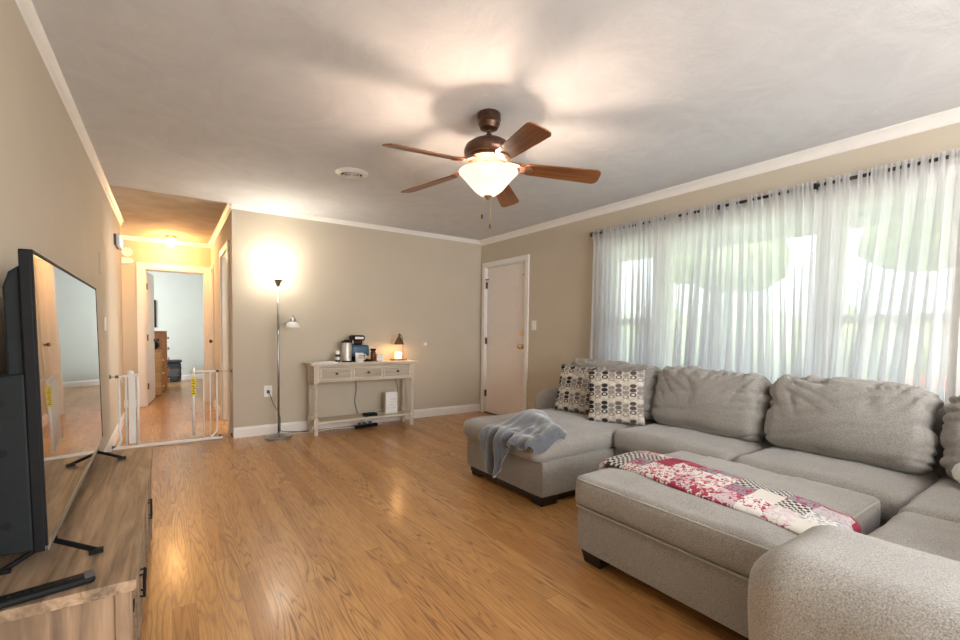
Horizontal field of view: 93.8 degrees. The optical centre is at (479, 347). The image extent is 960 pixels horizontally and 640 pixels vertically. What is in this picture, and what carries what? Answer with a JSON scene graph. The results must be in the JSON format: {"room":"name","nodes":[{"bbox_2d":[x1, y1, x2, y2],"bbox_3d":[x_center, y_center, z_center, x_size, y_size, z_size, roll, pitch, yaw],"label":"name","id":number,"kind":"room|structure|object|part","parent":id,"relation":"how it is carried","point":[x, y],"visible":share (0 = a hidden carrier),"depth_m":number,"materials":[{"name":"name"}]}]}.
{"room":"living room","nodes":[
{"label":"living room","id":0,"kind":"room"},
{"bbox_2d":[0,0,123,451],"bbox_3d":[-1.822,-0.147,1.732,0.100,2.440,9.070,-1,3,-35],"label":"wall","id":1,"kind":"structure","parent":0,"point":[54,204],"depth_m":2.15,"materials":[{"name":"beige paint"}]},
{"bbox_2d":[15,0,123,224],"bbox_3d":[-1.788,-1.338,1.774,0.031,0.061,8.950,-1,3,-35],"label":"trim","id":2,"kind":"structure","parent":1,"relation":"attached to","point":[27,9],"depth_m":2.33,"materials":[{"name":"white paint"}]},
{"bbox_2d":[99,251,101,273],"bbox_3d":[-3.130,-0.697,3.704,0.008,0.180,0.070,-1,3,-35],"label":"wall plate","id":3,"kind":"object","parent":1,"relation":"attached to","point":[99,251],"visible":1,"depth_m":3.68,"materials":[{"name":"beige paint"}]},
{"bbox_2d":[103,412,124,451],"bbox_3d":[-1.823,1.014,1.857,0.016,0.110,8.950,-1,3,-35],"label":"baseboard","id":4,"kind":"structure","parent":1,"relation":"attached to","point":[115,435],"depth_m":4.39,"materials":[{"name":"white paint"}]},
{"bbox_2d":[114,233,122,249],"bbox_3d":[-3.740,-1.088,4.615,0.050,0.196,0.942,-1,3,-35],"label":"thermostat","id":5,"kind":"object","parent":1,"relation":"attached to","point":[118,241],"visible":1,"depth_m":4.60,"materials":[{"name":"white plastic"}]},
{"bbox_2d":[121,240,210,399],"bbox_3d":[-5.066,-0.360,6.402,2.370,2.440,0.110,-1,3,-35],"label":"wall","id":6,"kind":"structure","parent":0,"point":[146,252],"depth_m":6.43,"materials":[{"name":"beige paint"}]},
{"bbox_2d":[121,247,132,263],"bbox_3d":[-4.971,-1.296,6.335,0.134,0.227,0.038,-1,3,-35],"label":"door chime","id":7,"kind":"object","parent":6,"relation":"attached to","point":[126,251],"visible":0.99,"depth_m":6.32,"materials":[{"name":"white paint"}]},
{"bbox_2d":[146,271,159,403],"bbox_3d":[-5.057,-0.153,6.942,0.106,1.965,0.742,0,2,-29],"label":"door","id":8,"kind":"structure","parent":6,"relation":"in","point":[151,339],"depth_m":6.90,"materials":[{"name":"white paint"}]},
{"bbox_2d":[121,235,209,247],"bbox_3d":[-5.025,-1.546,6.286,2.170,0.061,0.037,-1,3,-35],"label":"trim","id":9,"kind":"structure","parent":6,"relation":"attached to","point":[124,237],"depth_m":6.54,"materials":[{"name":"white paint"}]},
{"bbox_2d":[136,262,210,406],"bbox_3d":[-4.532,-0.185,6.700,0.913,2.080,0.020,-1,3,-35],"label":"trim","id":10,"kind":"structure","parent":6,"relation":"attached to","point":[140,266],"depth_m":6.50,"materials":[{"name":"white paint"}]},
{"bbox_2d":[147,271,203,374],"bbox_3d":[-7.144,-0.502,9.514,3.700,2.440,0.100,-1,3,-35],"label":"wall","id":11,"kind":"structure","parent":0,"point":[178,297],"depth_m":9.87,"materials":[{"name":"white paint"}]},
{"bbox_2d":[154,300,155,326],"bbox_3d":[-7.125,-0.719,9.439,0.520,0.580,0.025,-1,3,-35],"label":"wall screen","id":12,"kind":"object","parent":11,"relation":"attached to","point":[154,300],"visible":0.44,"depth_m":9.57,"materials":[{"name":"black plastic"}]},
{"bbox_2d":[181,374,202,379],"bbox_3d":[-7.167,0.665,9.482,3.600,0.110,0.016,-1,3,-35],"label":"baseboard","id":13,"kind":"structure","parent":11,"relation":"attached to","point":[198,376],"depth_m":9.98,"materials":[{"name":"white paint"}]},
{"bbox_2d":[211,214,231,432],"bbox_3d":[-3.347,-0.322,5.933,0.160,2.440,2.700,-1,3,-35],"label":"wall","id":14,"kind":"structure","parent":0,"point":[224,234],"depth_m":5.95,"materials":[{"name":"beige paint"}]},
{"bbox_2d":[210,264,214,405],"bbox_3d":[-3.981,-0.179,6.791,0.128,2.075,0.470,-1,3,-35],"label":"trim","id":15,"kind":"structure","parent":14,"relation":"attached to","point":[212,265],"depth_m":6.88,"materials":[{"name":"white paint"}]},
{"bbox_2d":[214,399,220,418],"bbox_3d":[-3.580,0.834,6.137,0.016,0.110,1.105,-1,3,-35],"label":"baseboard","id":16,"kind":"structure","parent":14,"relation":"attached to","point":[219,408],"depth_m":5.96,"materials":[{"name":"white paint"}]},
{"bbox_2d":[208,203,231,247],"bbox_3d":[-3.368,-1.506,5.767,0.037,0.061,2.780,-1,3,-35],"label":"trim","id":17,"kind":"structure","parent":14,"relation":"attached to","point":[228,208],"depth_m":5.38,"materials":[{"name":"white paint"}]},
{"bbox_2d":[219,240,230,432],"bbox_3d":[-2.950,-0.126,5.304,0.128,2.105,0.910,-1,3,-35],"label":"trim","id":18,"kind":"structure","parent":14,"relation":"attached to","point":[223,259],"depth_m":5.58,"materials":[{"name":"white paint"}]},
{"bbox_2d":[230,209,480,437],"bbox_3d":[-1.320,-0.285,5.623,3.140,2.440,0.120,-1,3,-35],"label":"wall","id":19,"kind":"structure","parent":0,"point":[343,281],"depth_m":5.35,"materials":[{"name":"beige paint"}]},
{"bbox_2d":[264,385,271,396],"bbox_3d":[-2.301,0.476,4.886,0.080,0.120,0.030,-1,3,-35],"label":"wall outlet","id":20,"kind":"object","parent":19,"relation":"attached to","point":[267,389],"visible":1,"depth_m":4.89,"materials":[{"name":"white plastic"}]},
{"bbox_2d":[233,403,479,437],"bbox_3d":[-1.295,0.882,5.611,3.140,0.110,0.016,-1,3,-35],"label":"baseboard","id":21,"kind":"structure","parent":19,"relation":"attached to","point":[249,431],"depth_m":5.32,"materials":[{"name":"white paint"}]},
{"bbox_2d":[232,203,480,244],"bbox_3d":[-1.262,-1.476,5.517,3.140,0.051,0.031,-1,3,-35],"label":"trim","id":22,"kind":"structure","parent":19,"relation":"attached to","point":[234,205],"depth_m":5.29,"materials":[{"name":"white paint"}]},
{"bbox_2d":[112,379,745,639],"bbox_3d":[-2.303,0.996,4.495,6.110,0.060,14.070,-1,3,-35],"label":"floor","id":23,"kind":"structure","parent":0,"point":[387,530],"depth_m":2.37,"materials":[{"name":"brown wood"}]},
{"bbox_2d":[0,447,152,639],"bbox_3d":[-1.505,0.828,1.728,0.380,0.500,1.580,-1,3,-35],"label":"tv stand","id":24,"kind":"object","parent":23,"relation":"on","point":[112,507],"visible":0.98,"depth_m":1.26,"materials":[{"name":"brown wood"}]},
{"bbox_2d":[0,569,95,609],"bbox_3d":[-1.073,0.595,1.101,0.046,0.022,0.200,3,3,44],"label":"remote control","id":25,"kind":"object","parent":24,"relation":"on","point":[8,600],"visible":1,"depth_m":1.10,"materials":[{"name":"black plastic"}]},
{"bbox_3d":[-1.081,0.842,1.087,0.336,0.410,0.018,-1,3,-35],"label":"panel","id":26,"kind":"part","parent":24,"relation":"part of","materials":[{"name":"brown wood"}]},
{"bbox_2d":[0,249,125,575],"bbox_3d":[-1.598,0.146,1.787,0.249,0.859,1.474,-1,3,-36],"label":"television","id":27,"kind":"object","parent":24,"relation":"on","point":[51,429],"visible":1,"depth_m":1.24,"materials":[{"name":"black plastic"}]},
{"bbox_3d":[-1.606,0.118,1.780,0.041,0.803,1.474,-1,3,-36],"label":"panel","id":28,"kind":"part","parent":27,"relation":"part of","materials":[{"name":"black plastic"}]},
{"bbox_3d":[-1.592,0.512,1.808,0.008,0.014,1.474,-1,3,-36],"label":"trim","id":29,"kind":"part","parent":27,"relation":"part of","materials":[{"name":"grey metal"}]},
{"bbox_3d":[-0.938,0.870,1.189,0.035,0.470,0.035,-1,3,-35],"label":"leg","id":30,"kind":"part","parent":24,"relation":"part of","materials":[{"name":"brown wood"}]},
{"bbox_3d":[-1.049,0.820,1.359,0.018,0.355,0.367,-1,3,-35],"label":"door","id":31,"kind":"part","parent":24,"relation":"part of","materials":[{"name":"brown wood"}]},
{"bbox_3d":[-1.262,0.806,1.667,0.018,0.355,0.367,-1,3,-35],"label":"door","id":32,"kind":"part","parent":24,"relation":"part of","materials":[{"name":"brown wood"}]},
{"bbox_3d":[-1.129,0.796,1.504,0.018,0.081,0.008,-1,3,-35],"label":"handle","id":33,"kind":"part","parent":24,"relation":"part of","materials":[{"name":"black plastic"}]},
{"bbox_3d":[-1.476,0.792,1.975,0.018,0.355,0.367,-1,3,-35],"label":"door","id":34,"kind":"part","parent":24,"relation":"part of","materials":[{"name":"brown wood"}]},
{"bbox_3d":[-1.689,0.777,2.283,0.018,0.355,0.367,-1,3,-35],"label":"door","id":35,"kind":"part","parent":24,"relation":"part of","materials":[{"name":"brown wood"}]},
{"bbox_3d":[-1.556,0.768,2.120,0.018,0.081,0.008,-1,3,-35],"label":"handle","id":36,"kind":"part","parent":24,"relation":"part of","materials":[{"name":"black plastic"}]},
{"bbox_3d":[-1.812,0.812,2.449,0.035,0.470,0.035,-1,3,-35],"label":"leg","id":37,"kind":"part","parent":24,"relation":"part of","materials":[{"name":"brown wood"}]},
{"bbox_2d":[155,350,163,394],"bbox_3d":[-5.523,0.412,7.490,0.429,0.725,0.420,-1,3,-35],"label":"nightstand","id":38,"kind":"object","parent":23,"relation":"on","point":[159,385],"visible":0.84,"depth_m":7.41,"materials":[{"name":"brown wood"}]},
{"bbox_2d":[154,331,169,391],"bbox_3d":[-5.972,0.241,8.169,0.540,1.085,0.880,-1,3,-35],"label":"dresser","id":39,"kind":"object","parent":23,"relation":"on","point":[162,335],"visible":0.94,"depth_m":7.93,"materials":[{"name":"orange wood"}]},
{"bbox_2d":[109,368,232,449],"bbox_3d":[-3.186,0.571,4.689,0.994,0.736,0.638,-1,3,-35],"label":"safety gate","id":40,"kind":"object","parent":23,"relation":"on","point":[133,383],"visible":0.99,"depth_m":4.27,"materials":[{"name":"white plastic"}]},
{"bbox_3d":[-3.294,0.589,4.258,0.056,0.645,0.032,-1,3,-35],"label":"latch post","id":41,"kind":"part","parent":40,"relation":"part of","materials":[{"name":"white plastic"}]},
{"bbox_3d":[-2.793,0.245,4.590,0.200,0.020,0.020,-1,3,-35],"label":"rail","id":42,"kind":"part","parent":40,"relation":"part of","materials":[{"name":"white plastic"}]},
{"bbox_2d":[167,359,181,381],"bbox_3d":[-6.424,0.486,9.389,0.330,0.467,0.330,-1,3,-35],"label":"storage bin","id":43,"kind":"object","parent":23,"relation":"on","point":[174,374],"visible":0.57,"depth_m":9.29,"materials":[{"name":"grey plastic"}]},
{"bbox_3d":[-6.421,0.283,9.382,0.330,0.060,0.330,-1,3,-35],"label":"lid","id":44,"kind":"part","parent":43,"relation":"part of","materials":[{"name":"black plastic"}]},
{"bbox_2d":[264,265,305,440],"bbox_3d":[-2.071,0.056,4.802,0.426,1.800,0.345,0,2,-24],"label":"floor lamp","id":45,"kind":"object","parent":23,"relation":"on","point":[277,273],"visible":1,"depth_m":4.72,"materials":[{"name":"grey metal"}]},
{"bbox_3d":[-2.115,-0.778,4.708,0.248,0.127,0.248,-1,3,-35],"label":"lamp shade","id":46,"kind":"part","parent":45,"relation":"part of","materials":[{"name":"white"}]},
{"bbox_3d":[-2.067,-0.226,4.742,0.147,0.168,0.034,0,2,-14],"label":"reading arm","id":47,"kind":"part","parent":45,"relation":"part of","materials":[{"name":"grey metal"}]},
{"bbox_3d":[-2.088,0.715,4.919,0.390,0.472,0.224,-1,3,-35],"label":"power cord","id":48,"kind":"part","parent":45,"relation":"part of","materials":[{"name":"plastic"}]},
{"bbox_3d":[-1.990,-0.244,4.773,0.148,0.060,0.148,-1,3,-35],"label":"lamp shade","id":49,"kind":"part","parent":45,"relation":"part of","materials":[{"name":"white glass"}]},
{"bbox_2d":[290,423,381,433],"bbox_3d":[-1.667,0.941,5.208,1.131,0.006,0.068,-1,3,-35],"label":"extension cord","id":50,"kind":"object","parent":23,"relation":"on","point":[378,423],"visible":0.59,"depth_m":5.15,"materials":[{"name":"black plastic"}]},
{"bbox_2d":[304,359,417,435],"bbox_3d":[-1.363,0.556,5.263,1.260,0.785,0.344,-1,3,-35],"label":"console table","id":51,"kind":"object","parent":23,"relation":"on","point":[340,371],"visible":1,"depth_m":5.09,"materials":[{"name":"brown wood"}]},
{"bbox_3d":[-1.900,0.569,5.039,0.052,0.763,0.052,-1,3,-35],"label":"leg","id":52,"kind":"part","parent":51,"relation":"part of","materials":[{"name":"white wood"}]},
{"bbox_3d":[-1.770,0.577,4.852,0.052,0.763,0.052,-1,3,-35],"label":"leg","id":53,"kind":"part","parent":51,"relation":"part of","materials":[{"name":"white wood"}]},
{"bbox_2d":[309,361,336,363],"bbox_3d":[-1.726,0.163,4.976,0.285,0.012,0.219,-1,3,-35],"label":"stack","id":54,"kind":"object","parent":51,"relation":"on","point":[315,362],"visible":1,"depth_m":4.93,"materials":[{"name":"paper"}]},
{"bbox_3d":[-1.641,0.282,5.027,0.348,0.139,0.238,-1,3,-35],"label":"drawer","id":55,"kind":"part","parent":51,"relation":"part of","materials":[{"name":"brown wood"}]},
{"bbox_2d":[335,351,339,361],"bbox_3d":[-1.620,0.103,5.116,0.058,0.124,0.057,-1,3,-35],"label":"bottle","id":56,"kind":"object","parent":51,"relation":"on","point":[337,356],"visible":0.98,"depth_m":5.09,"materials":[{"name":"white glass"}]},
{"bbox_2d":[341,340,351,361],"bbox_3d":[-1.533,0.037,5.173,0.120,0.255,0.120,-1,3,-35],"label":"canister","id":57,"kind":"object","parent":51,"relation":"on","point":[346,344],"visible":0.98,"depth_m":5.13,"materials":[{"name":"metal"}]},
{"bbox_2d":[310,410,409,423],"bbox_3d":[-1.371,0.811,5.279,1.170,0.023,0.256,-1,3,-35],"label":"shelf","id":58,"kind":"object","parent":51,"relation":"attached to","point":[325,420],"depth_m":5.16,"materials":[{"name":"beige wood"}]},
{"bbox_2d":[349,335,371,361],"bbox_3d":[-1.407,0.009,5.275,0.228,0.306,0.194,-1,3,-35],"label":"coffee maker","id":59,"kind":"object","parent":51,"relation":"on","point":[357,347],"visible":0.75,"depth_m":5.22,"materials":[{"name":"black plastic"}]},
{"bbox_2d":[355,353,366,361],"bbox_3d":[-1.361,0.115,5.144,0.131,0.105,0.095,-1,3,-35],"label":"mug","id":60,"kind":"object","parent":51,"relation":"on","point":[359,357],"visible":0.99,"depth_m":5.10,"materials":[{"name":"white ceramic"}]},
{"bbox_3d":[-1.345,0.278,5.232,0.348,0.139,0.238,-1,3,-35],"label":"drawer","id":61,"kind":"part","parent":51,"relation":"part of","materials":[{"name":"brown wood"}]},
{"bbox_2d":[362,412,377,416],"bbox_3d":[-1.291,0.784,5.278,0.150,0.031,0.100,-1,3,-35],"label":"box","id":62,"kind":"object","parent":51,"relation":"on","point":[368,414],"visible":1,"depth_m":5.25,"materials":[{"name":"black plastic"}]},
{"bbox_2d":[370,349,375,360],"bbox_3d":[-1.267,0.087,5.335,0.068,0.148,0.067,-1,3,-35],"label":"jar","id":63,"kind":"object","parent":51,"relation":"on","point":[373,353],"visible":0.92,"depth_m":5.31,"materials":[{"name":"brown glass"}]},
{"bbox_2d":[376,354,382,360],"bbox_3d":[-1.202,0.120,5.381,0.080,0.082,0.062,0,2,-27],"label":"candle","id":64,"kind":"object","parent":51,"relation":"on","point":[379,357],"visible":0.98,"depth_m":5.36,"materials":[{"name":"white wax"}]},
{"bbox_2d":[365,391,397,413],"bbox_3d":[-1.187,0.665,5.440,0.395,0.260,0.118,0,2,-14],"label":"router","id":65,"kind":"object","parent":51,"relation":"on","point":[391,396],"visible":0.95,"depth_m":5.44,"materials":[{"name":"white plastic"}]},
{"bbox_3d":[-1.049,0.274,5.437,0.348,0.139,0.238,-1,3,-35],"label":"drawer","id":66,"kind":"part","parent":51,"relation":"part of","materials":[{"name":"brown wood"}]},
{"bbox_2d":[390,333,406,360],"bbox_3d":[-1.004,-0.009,5.538,0.185,0.332,0.125,-1,3,-35],"label":"lamp","id":67,"kind":"object","parent":51,"relation":"on","point":[398,355],"visible":1,"depth_m":5.51,"materials":[{"name":"orange wood"}]},
{"bbox_2d":[395,352,401,358],"bbox_3d":[-1.008,0.096,5.540,0.080,0.078,0.080,-1,3,-35],"label":"candle jar","id":68,"kind":"object","parent":67,"relation":"on","point":[398,355],"depth_m":5.51,"materials":[{"name":"beige"}]},
{"bbox_3d":[-0.997,-0.106,5.538,0.125,0.138,0.125,-1,3,-35],"label":"lamp shade","id":69,"kind":"part","parent":67,"relation":"part of","materials":[{"name":"brown metal"}]},
{"bbox_3d":[-0.965,0.556,5.687,0.052,0.763,0.052,-1,3,-35],"label":"leg","id":70,"kind":"part","parent":51,"relation":"part of","materials":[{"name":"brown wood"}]},
{"bbox_3d":[-0.835,0.565,5.500,0.052,0.763,0.052,-1,3,-35],"label":"leg","id":71,"kind":"part","parent":51,"relation":"part of","materials":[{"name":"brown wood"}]},
{"bbox_2d":[355,421,377,428],"bbox_3d":[-1.351,0.913,5.340,0.280,0.065,0.050,-1,3,-43],"label":"power strip","id":72,"kind":"object","parent":23,"relation":"on","point":[370,424],"visible":1,"depth_m":5.31,"materials":[{"name":"black plastic"}]},
{"bbox_2d":[463,358,959,639],"bbox_3d":[1.165,0.613,2.496,2.306,0.938,3.897,-1,3,-35],"label":"sectional sofa","id":73,"kind":"object","parent":23,"relation":"on","point":[897,444],"visible":0.74,"depth_m":2.28,"materials":[{"name":"beige fabric"}]},
{"bbox_3d":[0.698,0.992,3.671,1.295,0.058,0.840,-1,3,-35],"label":"rail","id":74,"kind":"part","parent":73,"relation":"part of","materials":[{"name":"grey fabric"}]},
{"bbox_2d":[480,409,566,477],"bbox_3d":[0.374,0.685,3.167,0.601,0.444,0.527,-1,3,-35],"label":"throw blanket","id":75,"kind":"object","parent":73,"relation":"on","point":[534,429],"visible":1,"depth_m":3.06,"materials":[{"name":"grey fabric"}]},
{"bbox_3d":[0.818,0.670,4.452,0.642,0.556,0.293,-1,3,-35],"label":"arm","id":76,"kind":"part","parent":73,"relation":"part of","materials":[{"name":"beige fabric"}]},
{"bbox_2d":[463,408,656,462],"bbox_3d":[0.679,0.656,3.648,1.422,0.202,0.927,-1,3,-35],"label":"cushion","id":77,"kind":"object","parent":73,"relation":"on","point":[586,440],"depth_m":3.24,"materials":[{"name":"beige fabric"}]},
{"bbox_2d":[554,364,605,414],"bbox_3d":[0.852,0.362,3.870,0.430,0.411,0.174,3,3,41],"label":"throw pillow","id":78,"kind":"object","parent":73,"relation":"on","point":[573,389],"visible":0.7,"depth_m":3.85,"materials":[{"name":"beige fabric"}]},
{"bbox_2d":[570,358,659,420],"bbox_3d":[1.139,0.349,3.919,0.363,0.489,0.949,-1,3,-35],"label":"cushion","id":79,"kind":"object","parent":73,"relation":"on","point":[651,371],"depth_m":3.60,"materials":[{"name":"beige fabric"}]},
{"bbox_2d":[588,369,644,425],"bbox_3d":[1.048,0.380,3.465,0.440,0.440,0.146,1,2,20],"label":"throw pillow","id":80,"kind":"object","parent":73,"relation":"on","point":[614,396],"visible":0.99,"depth_m":3.41,"materials":[{"name":"beige fabric"}]},
{"bbox_2d":[614,423,775,461],"bbox_3d":[1.470,0.685,3.132,0.705,0.206,0.845,-1,3,-35],"label":"seat cushion","id":81,"kind":"object","parent":73,"relation":"on","point":[661,438],"depth_m":2.97,"materials":[{"name":"beige fabric"}]},
{"bbox_2d":[652,365,772,441],"bbox_3d":[1.635,0.383,3.207,0.367,0.490,0.793,-1,3,-35],"label":"cushion","id":82,"kind":"object","parent":73,"relation":"on","point":[732,406],"depth_m":3.04,"materials":[{"name":"beige fabric"}]},
{"bbox_2d":[733,446,938,524],"bbox_3d":[1.928,0.717,2.473,0.708,0.204,0.771,-1,3,-35],"label":"seat cushion","id":83,"kind":"object","parent":73,"relation":"on","point":[894,487],"depth_m":2.28,"materials":[{"name":"beige fabric"}]},
{"bbox_2d":[764,374,943,474],"bbox_3d":[2.075,0.409,2.566,0.370,0.483,0.772,-1,3,-35],"label":"cushion","id":84,"kind":"object","parent":73,"relation":"on","point":[892,428],"depth_m":2.40,"materials":[{"name":"beige fabric"}]},
{"bbox_3d":[1.174,0.810,0.865,0.460,0.567,1.128,-1,3,-35],"label":"arm","id":85,"kind":"part","parent":73,"relation":"part of","materials":[{"name":"beige fabric"}]},
{"bbox_3d":[2.050,0.631,3.094,0.170,0.720,3.550,-1,3,-35],"label":"frame","id":86,"kind":"part","parent":73,"relation":"part of","materials":[{"name":"beige fabric"}]},
{"bbox_2d":[868,512,959,561],"bbox_3d":[1.643,0.751,1.287,0.766,0.212,0.864,-1,3,-35],"label":"seat cushion","id":87,"kind":"object","parent":73,"relation":"on","point":[936,536],"depth_m":1.56,"materials":[{"name":"beige fabric"}]},
{"bbox_2d":[898,475,959,522],"bbox_3d":[2.314,0.742,1.758,0.887,0.216,0.875,-1,3,-35],"label":"seat cushion","id":88,"kind":"object","parent":73,"relation":"on","point":[938,496],"depth_m":1.93,"materials":[{"name":"beige fabric"}]},
{"bbox_2d":[939,395,959,481],"bbox_3d":[2.543,0.432,1.940,0.370,0.499,0.777,-1,3,-35],"label":"cushion","id":89,"kind":"object","parent":73,"relation":"on","point":[950,434],"depth_m":2.16,"materials":[{"name":"beige fabric"}]},
{"bbox_2d":[951,462,959,482],"bbox_3d":[2.335,0.572,1.961,0.321,0.179,0.362,-1,3,-35],"label":"cushion","id":90,"kind":"object","parent":73,"relation":"on","point":[955,471],"visible":1,"depth_m":2.02,"materials":[{"name":"grey fabric"}]},
{"bbox_2d":[575,451,880,639],"bbox_3d":[1.134,0.859,2.146,0.962,0.472,0.985,-1,3,-35],"label":"ottoman","id":91,"kind":"object","parent":23,"relation":"on","point":[701,553],"visible":0.6,"depth_m":1.89,"materials":[{"name":"beige fabric"}]},
{"bbox_2d":[575,451,880,576],"bbox_3d":[1.136,0.729,2.141,0.962,0.211,0.984,-1,3,-35],"label":"cushion","id":92,"kind":"object","parent":91,"relation":"on","point":[718,540],"depth_m":1.91,"materials":[{"name":"beige fabric"}]},
{"bbox_2d":[599,451,861,534],"bbox_3d":[1.061,0.682,2.110,0.402,0.173,1.170,0,2,-25],"label":"patchwork quilt","id":93,"kind":"object","parent":91,"relation":"on","point":[796,514],"visible":0.9,"depth_m":1.92,"materials":[{"name":"multicoloured fabric"}]},
{"bbox_2d":[32,0,959,243],"bbox_3d":[-0.847,-1.455,3.048,5.510,0.100,10.220,-1,3,-35],"label":"ceiling","id":94,"kind":"structure","parent":0,"point":[258,103],"depth_m":2.41,"materials":[{"name":"white paint"}]},
{"bbox_2d":[164,235,176,246],"bbox_3d":[-4.364,-1.495,6.343,0.160,0.150,0.160,-1,3,-35],"label":"hall ceiling light","id":95,"kind":"object","parent":94,"relation":"attached to","point":[170,241],"visible":1,"depth_m":6.30,"materials":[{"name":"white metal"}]},
{"bbox_3d":[-4.365,-1.480,6.343,0.120,0.120,0.120,-1,3,-35],"label":"globe","id":96,"kind":"part","parent":95,"relation":"part of","materials":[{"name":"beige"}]},
{"bbox_2d":[335,167,367,178],"bbox_3d":[-1.052,-1.418,3.687,0.260,0.026,0.260,-1,3,-35],"label":"ceiling vent","id":97,"kind":"object","parent":94,"relation":"in","point":[346,172],"visible":1,"depth_m":3.64,"materials":[{"name":"white paint"}]},
{"bbox_2d":[382,108,600,227],"bbox_3d":[0.021,-1.042,2.633,1.250,0.673,1.284,-1,3,-35],"label":"ceiling fan","id":98,"kind":"object","parent":94,"relation":"hanging from","point":[489,172],"visible":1,"depth_m":2.58,"materials":[{"name":"brown wood"}]},
{"bbox_3d":[-0.291,-1.039,2.395,0.463,0.008,0.136,-7,21,-38],"label":"blade","id":99,"kind":"part","parent":98,"relation":"part of","materials":[{"name":"brown wood"}]},
{"bbox_3d":[-0.313,-1.058,2.906,0.463,0.008,0.136,-3,15,34],"label":"blade","id":100,"kind":"part","parent":98,"relation":"part of","materials":[{"name":"brown wood"}]},
{"bbox_3d":[0.049,-0.968,2.668,0.352,0.142,0.352,-1,3,-35],"label":"lamp shade","id":101,"kind":"part","parent":98,"relation":"part of","materials":[{"name":"white glass"}]},
{"bbox_3d":[0.167,-1.059,3.084,0.136,0.008,0.463,-14,-6,14],"label":"blade","id":102,"kind":"part","parent":98,"relation":"part of","materials":[{"name":"brown wood"}]},
{"bbox_3d":[0.201,-1.028,2.258,0.136,0.008,0.463,16,1,-21],"label":"blade","id":103,"kind":"part","parent":98,"relation":"part of","materials":[{"name":"brown wood"}]},
{"bbox_3d":[0.484,-1.040,2.684,0.463,0.008,0.136,5,-13,-3],"label":"blade","id":104,"kind":"part","parent":98,"relation":"part of","materials":[{"name":"brown wood"}]},
{"bbox_2d":[479,122,959,410],"bbox_3d":[2.132,-0.164,3.522,0.140,2.440,7.510,-1,3,-35],"label":"wall","id":105,"kind":"structure","parent":0,"point":[561,257],"depth_m":4.89,"materials":[{"name":"beige paint"}]},
{"bbox_2d":[484,262,524,414],"bbox_3d":[0.315,-0.084,6.037,0.116,2.024,0.876,-1,3,-35],"label":"door","id":106,"kind":"structure","parent":105,"relation":"in","point":[505,286],"depth_m":6.02,"materials":[{"name":"white paint"}]},
{"bbox_2d":[481,254,529,411],"bbox_3d":[0.357,-0.117,6.044,0.128,2.115,1.000,-1,3,-35],"label":"trim","id":107,"kind":"structure","parent":105,"relation":"attached to","point":[519,259],"depth_m":6.01,"materials":[{"name":"white paint"}]},
{"bbox_2d":[531,321,535,329],"bbox_3d":[0.657,-0.272,5.515,0.014,0.116,0.080,-1,3,-35],"label":"light switch","id":108,"kind":"object","parent":105,"relation":"attached to","point":[533,327],"visible":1,"depth_m":5.51,"materials":[{"name":"white plastic"}]},
{"bbox_2d":[479,107,959,245],"bbox_3d":[2.066,-1.348,3.423,0.056,0.068,7.270,-1,3,-35],"label":"trim","id":109,"kind":"structure","parent":105,"relation":"attached to","point":[951,116],"depth_m":3.32,"materials":[{"name":"white paint"}]},
{"bbox_2d":[590,155,948,236],"bbox_3d":[1.982,-1.111,3.497,0.114,0.080,2.862,-1,3,-35],"label":"curtain rod","id":110,"kind":"object","parent":105,"relation":"attached to","point":[816,185],"visible":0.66,"depth_m":3.02,"materials":[{"name":"metal"}]},
{"bbox_2d":[589,219,648,364],"bbox_3d":[1.339,-0.120,4.390,0.105,2.127,0.674,-1,3,-37],"label":"sheer curtain","id":111,"kind":"object","parent":110,"relation":"hanging from","point":[620,255],"visible":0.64,"depth_m":4.34,"materials":[{"name":"white fabric"}]},
{"bbox_2d":[645,202,720,369],"bbox_3d":[1.709,-0.095,3.853,0.108,2.127,0.680,-1,3,-35],"label":"sheer curtain","id":112,"kind":"object","parent":110,"relation":"hanging from","point":[684,251],"visible":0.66,"depth_m":3.82,"materials":[{"name":"white fabric"}]},
{"bbox_2d":[713,181,814,383],"bbox_3d":[2.076,-0.071,3.330,0.120,2.127,0.660,-1,3,-35],"label":"sheer curtain","id":113,"kind":"object","parent":110,"relation":"hanging from","point":[762,300],"visible":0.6,"depth_m":3.30,"materials":[{"name":"white fabric"}]},
{"bbox_2d":[804,148,959,402],"bbox_3d":[2.440,-0.047,2.794,0.090,2.127,0.696,-1,3,-35],"label":"sheer curtain","id":114,"kind":"object","parent":110,"relation":"hanging from","point":[883,253],"visible":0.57,"depth_m":2.73,"materials":[{"name":"white fabric"}]},
{"bbox_2d":[814,193,959,396],"bbox_3d":[1.993,-0.343,3.570,0.030,1.490,2.660,-1,3,-35],"label":"trim","id":115,"kind":"structure","parent":105,"relation":"attached to","point":[957,392],"depth_m":2.54,"materials":[{"name":"white paint"}]},
{"bbox_2d":[945,209,959,402],"bbox_3d":[2.611,-0.303,2.837,0.110,1.340,0.610,-1,3,-35],"label":"window","id":116,"kind":"structure","parent":105,"relation":"in","point":[954,328],"depth_m":2.58,"materials":[{"name":"glass"}]}
]}

